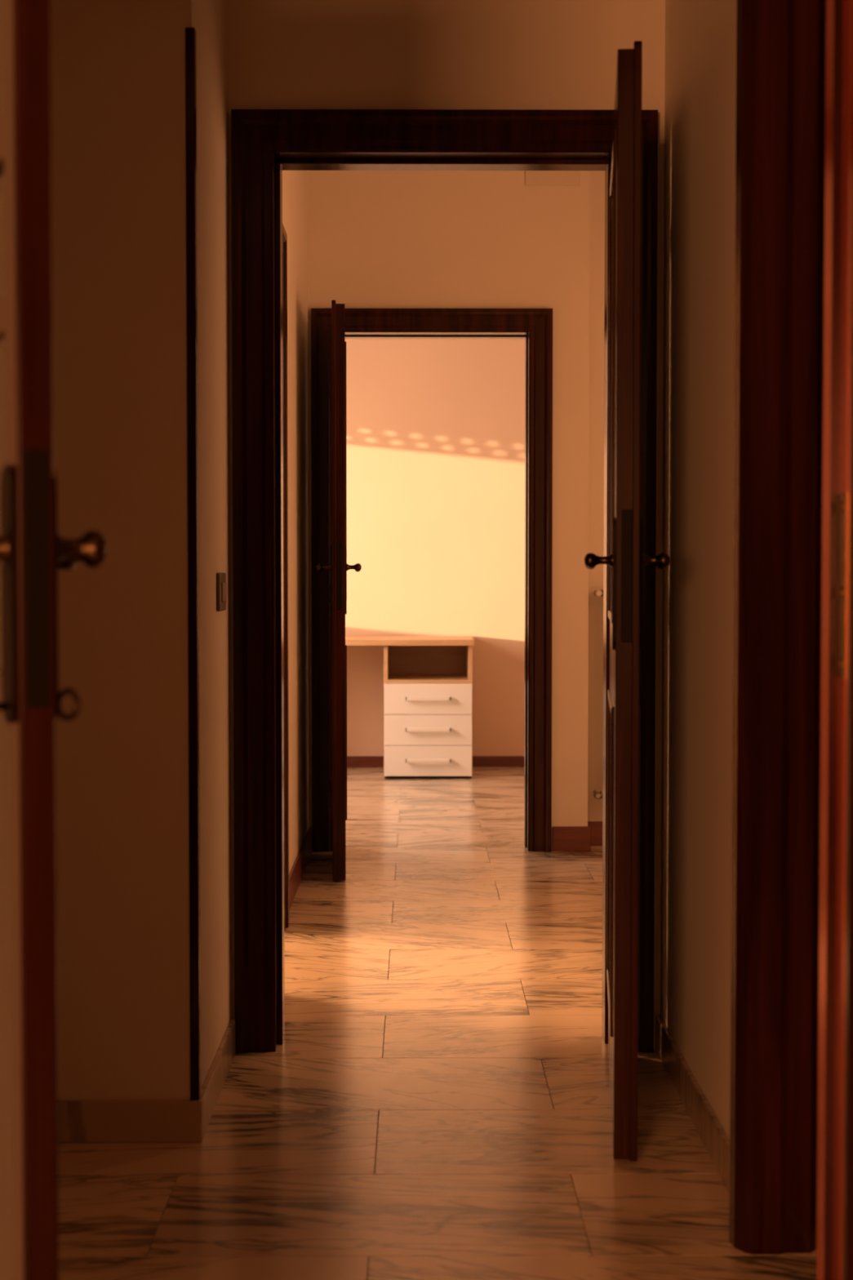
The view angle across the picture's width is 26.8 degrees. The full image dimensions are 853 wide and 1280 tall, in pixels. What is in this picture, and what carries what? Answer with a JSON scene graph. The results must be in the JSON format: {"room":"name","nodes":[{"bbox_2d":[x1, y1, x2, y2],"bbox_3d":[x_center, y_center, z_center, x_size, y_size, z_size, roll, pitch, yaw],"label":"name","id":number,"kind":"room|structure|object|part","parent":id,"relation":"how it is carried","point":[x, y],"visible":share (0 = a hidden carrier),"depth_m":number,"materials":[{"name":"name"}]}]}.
{"room":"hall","nodes":[
{"label":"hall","id":0,"kind":"room"},
{"bbox_2d":[49,0,136,1100],"bbox_3d":[-1.174,-0.507,3.557,1.195,3.000,0.120,0,2,0],"label":"wall","id":1,"kind":"structure","parent":0,"point":[90,39],"depth_m":3.51,"materials":[{"name":"beige paint"}]},
{"bbox_2d":[57,1099,202,1142],"bbox_3d":[-1.107,0.953,3.544,1.327,0.083,0.012,0,2,0],"label":"baseboard","id":2,"kind":"structure","parent":1,"relation":"attached to","point":[155,1120],"depth_m":3.54,"materials":[{"name":"brown wood"}]},
{"bbox_2d":[129,0,309,1100],"bbox_3d":[-0.527,-0.572,5.375,0.120,3.000,3.750,0,2,0],"label":"wall","id":3,"kind":"structure","parent":0,"point":[157,27],"depth_m":3.54,"materials":[{"name":"beige paint"}]},
{"bbox_2d":[185,27,200,1100],"bbox_3d":[-0.459,-0.138,3.523,0.018,2.099,0.028,0,2,0],"label":"guard","id":4,"kind":"object","parent":3,"relation":"attached to","point":[190,33],"visible":1,"depth_m":3.51,"materials":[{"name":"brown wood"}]},
{"bbox_2d":[200,1019,235,1139],"bbox_3d":[-0.452,0.941,3.876,0.012,0.083,0.644,0,2,0],"label":"baseboard","id":5,"kind":"structure","parent":3,"relation":"attached to","point":[211,1091],"depth_m":3.83,"materials":[{"name":"brown wood"}]},
{"bbox_2d":[216,573,226,611],"bbox_3d":[-0.452,-0.106,3.961,0.012,0.084,0.120,0,2,0],"label":"light switch","id":6,"kind":"object","parent":3,"relation":"attached to","point":[220,577],"visible":1,"depth_m":3.91,"materials":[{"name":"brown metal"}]},
{"bbox_2d":[282,223,288,930],"bbox_3d":[-0.511,-0.163,5.197,0.149,2.194,0.994,0,2,0],"label":"door frame","id":7,"kind":"structure","parent":3,"relation":"attached to","point":[284,233],"depth_m":5.66,"materials":[{"name":"brown wood"}]},
{"bbox_2d":[288,826,311,911],"bbox_3d":[-0.467,0.838,6.519,0.013,0.100,1.565,0,2,0],"label":"baseboard","id":8,"kind":"structure","parent":3,"relation":"attached to","point":[295,875],"depth_m":6.52,"materials":[{"name":"red wood"}]},
{"bbox_2d":[315,300,361,880],"bbox_3d":[-0.337,-0.186,6.857,0.166,2.106,0.722,0,2,-3],"label":"door","id":9,"kind":"structure","parent":3,"relation":"in","point":[338,566],"depth_m":6.51,"materials":[{"name":"brown wood"}]},
{"bbox_3d":[-0.377,-0.267,6.601,0.060,0.032,0.123,0,2,-3],"label":"handle","id":10,"kind":"part","parent":9,"relation":"part of","materials":[{"name":"brown metal"}]},
{"bbox_3d":[-0.358,-0.629,6.842,0.018,0.956,0.483,0,2,-3],"label":"moulding","id":11,"kind":"part","parent":9,"relation":"part of","materials":[{"name":"brown wood"}]},
{"bbox_3d":[-0.358,0.336,6.876,0.018,0.650,0.483,0,2,-3],"label":"moulding","id":12,"kind":"part","parent":9,"relation":"part of","materials":[{"name":"brown wood"}]},
{"bbox_3d":[-0.316,-0.629,6.844,0.018,0.956,0.483,0,2,-3],"label":"moulding","id":13,"kind":"part","parent":9,"relation":"part of","materials":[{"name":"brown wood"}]},
{"bbox_3d":[-0.316,0.336,6.879,0.018,0.650,0.483,0,2,-3],"label":"moulding","id":14,"kind":"part","parent":9,"relation":"part of","materials":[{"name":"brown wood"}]},
{"bbox_3d":[-0.271,-0.267,6.606,0.060,0.032,0.123,0,2,-3],"label":"handle","id":15,"kind":"part","parent":9,"relation":"part of","materials":[{"name":"brown metal"}]},
{"bbox_2d":[345,339,524,755],"bbox_3d":[0.038,-0.757,10.540,4.000,3.000,0.120,0,2,0],"label":"wall","id":16,"kind":"structure","parent":0,"point":[436,428],"depth_m":10.48,"materials":[{"name":"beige paint"}]},
{"bbox_2d":[346,755,524,766],"bbox_3d":[-0.002,0.714,10.526,3.680,0.062,0.013,0,2,0],"label":"baseboard","id":17,"kind":"structure","parent":16,"relation":"attached to","point":[352,761],"depth_m":10.52,"materials":[{"name":"red wood"}]},
{"bbox_2d":[58,766,816,1279],"bbox_3d":[-0.073,1.050,3.389,5.094,0.100,15.100,0,2,0],"label":"floor","id":18,"kind":"structure","parent":0,"point":[433,1103],"depth_m":3.69,"materials":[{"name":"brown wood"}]},
{"bbox_2d":[345,635,474,777],"bbox_3d":[-0.349,0.372,10.166,1.222,0.770,0.653,0,2,0],"label":"desk","id":19,"kind":"object","parent":18,"relation":"on","point":[428,680],"visible":0.94,"depth_m":9.88,"materials":[{"name":"light beech laminate"},{"name":"white laminate"},{"name":"brushed metal"}]},
{"bbox_3d":[-0.227,0.382,10.194,0.022,0.725,0.600,0,2,0],"label":"panel","id":20,"kind":"part","parent":19,"relation":"part of","materials":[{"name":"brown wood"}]},
{"bbox_3d":[0.005,0.367,10.489,0.446,0.717,0.012,0,2,0],"label":"panel","id":21,"kind":"part","parent":19,"relation":"part of","materials":[{"name":"brown wood"}]},
{"bbox_2d":[387,674,468,683],"bbox_3d":[0.007,0.220,10.184,0.446,0.020,0.586,0,2,0],"label":"shelf","id":22,"kind":"object","parent":19,"relation":"attached to","point":[392,678],"depth_m":10.00,"materials":[{"name":"brown wood"}]},
{"bbox_3d":[0.007,0.316,10.153,0.484,0.168,0.559,0,2,0],"label":"drawer","id":23,"kind":"part","parent":19,"relation":"part of","materials":[{"name":"white laminate"}]},
{"bbox_3d":[0.010,0.323,9.846,0.236,0.021,0.012,0,2,0],"label":"drawer handle","id":24,"kind":"part","parent":19,"relation":"part of","materials":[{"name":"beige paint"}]},
{"bbox_3d":[0.007,0.486,10.159,0.484,0.168,0.559,0,2,0],"label":"drawer","id":25,"kind":"part","parent":19,"relation":"part of","materials":[{"name":"white laminate"}]},
{"bbox_3d":[0.010,0.494,9.852,0.236,0.021,0.012,0,2,0],"label":"drawer handle","id":26,"kind":"part","parent":19,"relation":"part of","materials":[{"name":"beige paint"}]},
{"bbox_3d":[0.007,0.657,10.166,0.484,0.168,0.559,0,2,0],"label":"drawer","id":27,"kind":"part","parent":19,"relation":"part of","materials":[{"name":"white laminate"}]},
{"bbox_3d":[0.010,0.665,9.858,0.236,0.021,0.012,0,2,0],"label":"drawer handle","id":28,"kind":"part","parent":19,"relation":"part of","materials":[{"name":"beige paint"}]},
{"bbox_3d":[0.241,0.382,10.197,0.022,0.725,0.600,0,2,0],"label":"panel","id":29,"kind":"part","parent":19,"relation":"part of","materials":[{"name":"white wood"}]},
{"bbox_2d":[227,0,665,1049],"bbox_3d":[0.846,-0.532,4.249,2.613,3.000,0.120,0,2,0],"label":"wall","id":30,"kind":"structure","parent":0,"point":[282,54],"depth_m":4.16,"materials":[{"name":"beige paint"}]},
{"bbox_2d":[231,109,657,1053],"bbox_3d":[0.042,-0.129,4.244,0.984,2.194,0.149,0,2,0],"label":"door frame","id":31,"kind":"structure","parent":30,"relation":"attached to","point":[265,144],"depth_m":4.17,"materials":[{"name":"brown wood"}]},
{"bbox_2d":[307,170,590,850],"bbox_3d":[0.029,-0.642,7.327,1.255,3.000,0.150,0,2,0],"label":"wall","id":32,"kind":"structure","parent":0,"point":[377,239],"depth_m":7.22,"materials":[{"name":"beige paint"}]},
{"bbox_2d":[311,308,552,852],"bbox_3d":[0.021,-0.239,7.327,0.972,2.194,0.179,0,2,0],"label":"door frame","id":33,"kind":"structure","parent":32,"relation":"attached to","point":[534,326],"depth_m":7.24,"materials":[{"name":"brown wood"}]},
{"bbox_2d":[524,170,580,185],"bbox_3d":[0.508,-1.899,7.207,0.222,0.140,0.005,0,2,0],"label":"cover plate","id":34,"kind":"object","parent":32,"relation":"attached to","point":[531,177],"visible":0.44,"depth_m":7.21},
{"bbox_2d":[552,826,591,851],"bbox_3d":[0.591,0.810,7.301,0.156,0.100,0.013,0,2,0],"label":"baseboard","id":35,"kind":"structure","parent":32,"relation":"attached to","point":[565,838],"depth_m":7.29,"materials":[{"name":"red wood"}]},
{"bbox_2d":[587,170,604,821],"bbox_3d":[1.331,-0.647,7.470,1.350,3.000,0.120,0,2,0],"label":"wall","id":36,"kind":"structure","parent":0,"point":[597,184],"depth_m":7.41,"materials":[{"name":"beige paint"}]},
{"bbox_2d":[587,821,602,845],"bbox_3d":[1.331,0.804,7.455,1.350,0.100,0.013,0,2,0],"label":"baseboard","id":37,"kind":"structure","parent":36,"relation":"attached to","point":[596,826],"depth_m":7.45,"materials":[{"name":"red wood"}]},
{"bbox_2d":[592,589,603,799],"bbox_3d":[0.976,0.223,7.352,0.585,0.880,0.171,0,2,0],"label":"radiator","id":38,"kind":"object","parent":36,"relation":"attached to","point":[597,795],"visible":0.12,"depth_m":7.29,"materials":[{"name":"white metal"}]},
{"bbox_3d":[0.698,0.635,7.306,0.027,0.028,0.036,0,2,0],"label":"valve knob","id":39,"kind":"part","parent":38,"relation":"part of","materials":[{"name":"silver metal"}]},
{"bbox_3d":[0.698,-0.190,7.276,0.027,0.028,0.036,0,2,0],"label":"valve knob","id":40,"kind":"part","parent":38,"relation":"part of","materials":[{"name":"white ceramic"}]},
{"bbox_2d":[660,0,737,1139],"bbox_3d":[0.617,-0.508,3.575,0.120,3.000,1.225,0,2,0],"label":"wall","id":41,"kind":"structure","parent":0,"point":[700,74],"depth_m":3.65,"materials":[{"name":"beige paint"}]},
{"bbox_2d":[584,40,670,1161],"bbox_3d":[0.413,-0.075,3.763,0.163,2.106,0.795,0,2,5],"label":"door","id":42,"kind":"structure","parent":41,"relation":"in","point":[625,560],"depth_m":3.39,"materials":[{"name":"brown wood"}]},
{"bbox_3d":[0.337,-0.153,3.479,0.060,0.032,0.123,0,2,5],"label":"handle","id":43,"kind":"part","parent":42,"relation":"part of","materials":[{"name":"brown metal"}]},
{"bbox_3d":[0.394,0.446,3.785,0.018,0.650,0.556,0,2,5],"label":"moulding","id":44,"kind":"part","parent":42,"relation":"part of","materials":[{"name":"brown wood"}]},
{"bbox_3d":[0.413,0.872,3.799,0.044,0.210,0.550,0,2,5],"label":"rail","id":45,"kind":"part","parent":42,"relation":"part of","materials":[{"name":"brown wood"}]},
{"bbox_3d":[0.394,-0.518,3.751,0.018,0.956,0.556,0,2,5],"label":"moulding","id":46,"kind":"part","parent":42,"relation":"part of","materials":[{"name":"brown wood"}]},
{"bbox_3d":[0.413,0.041,3.769,0.044,0.170,0.550,0,2,5],"label":"rail","id":47,"kind":"part","parent":42,"relation":"part of","materials":[{"name":"brown wood"}]},
{"bbox_3d":[0.413,-1.054,3.730,0.044,0.125,0.550,0,2,5],"label":"rail","id":48,"kind":"part","parent":42,"relation":"part of","materials":[{"name":"brown wood"}]},
{"bbox_3d":[0.433,0.446,3.782,0.018,0.650,0.556,0,2,5],"label":"moulding","id":49,"kind":"part","parent":42,"relation":"part of","materials":[{"name":"brown wood"}]},
{"bbox_3d":[0.433,-0.518,3.748,0.018,0.956,0.556,0,2,5],"label":"moulding","id":50,"kind":"part","parent":42,"relation":"part of","materials":[{"name":"brown wood"}]},
{"bbox_3d":[0.439,-0.153,3.470,0.060,0.032,0.123,0,2,5],"label":"handle","id":51,"kind":"part","parent":42,"relation":"part of","materials":[{"name":"brown metal"}]},
{"bbox_2d":[655,1015,729,1195],"bbox_3d":[0.551,0.950,3.632,0.012,0.083,1.215,0,2,0],"label":"baseboard","id":52,"kind":"structure","parent":41,"relation":"attached to","point":[710,1131],"depth_m":3.63,"materials":[{"name":"beige reddish-brown wood"}]},
{"bbox_3d":[-0.164,-0.464,2.344,4.700,3.000,0.120,0,2,0],"label":"wall","id":53,"kind":"structure","parent":0,"visible":0},
{"bbox_2d":[0,0,106,1279],"bbox_3d":[-0.523,-0.110,2.003,0.172,2.300,0.604,-1,2,-27],"label":"door","id":54,"kind":"structure","parent":53,"relation":"in","point":[33,552],"depth_m":1.75,"materials":[{"name":"brown wood"}]},
{"bbox_3d":[-0.516,-0.620,1.986,0.004,0.190,0.514,-1,2,-27],"label":"pane","id":55,"kind":"part","parent":54,"relation":"part of","materials":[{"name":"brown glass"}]},
{"bbox_3d":[-0.516,-0.420,1.993,0.004,0.141,0.514,-1,2,-27],"label":"pane","id":56,"kind":"part","parent":54,"relation":"part of","materials":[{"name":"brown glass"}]},
{"bbox_3d":[-0.516,-0.144,2.003,0.004,0.353,0.514,-1,2,-27],"label":"pane","id":57,"kind":"part","parent":54,"relation":"part of","materials":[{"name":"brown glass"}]},
{"bbox_3d":[-0.455,-0.090,1.783,0.062,0.040,0.128,-1,2,-27],"label":"handle","id":58,"kind":"part","parent":54,"relation":"part of","materials":[{"name":"brown metal"}]},
{"bbox_3d":[-0.516,0.435,2.024,0.004,0.753,0.514,-1,2,-27],"label":"pane","id":59,"kind":"part","parent":54,"relation":"part of","materials":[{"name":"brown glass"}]},
{"bbox_3d":[-0.370,-0.092,1.828,0.062,0.040,0.128,-1,2,-27],"label":"handle","id":60,"kind":"part","parent":54,"relation":"part of","materials":[{"name":"brown metal"}]},
{"bbox_2d":[816,0,852,1279],"bbox_3d":[0.599,-0.144,2.347,0.135,2.360,0.126,0,2,0],"label":"door frame","id":61,"kind":"structure","parent":53,"relation":"attached to","point":[834,1240],"depth_m":2.35,"materials":[{"name":"red wood"}]},
{"bbox_3d":[0.543,-0.071,2.334,0.003,0.240,0.047,0,2,0],"label":"strike plate","id":62,"kind":"part","parent":61,"relation":"part of","materials":[{"name":"gold metal"}]},
{"bbox_3d":[1.431,-0.488,3.028,1.502,3.000,0.120,0,2,0],"label":"wall","id":63,"kind":"structure","parent":0,"visible":0},
{"bbox_2d":[728,0,826,1254],"bbox_3d":[1.021,-0.110,2.950,1.023,2.250,0.057,0,2,0],"label":"door frame","id":64,"kind":"structure","parent":63,"relation":"attached to","point":[781,44],"depth_m":2.93,"materials":[{"name":"brown wood"}]}
]}

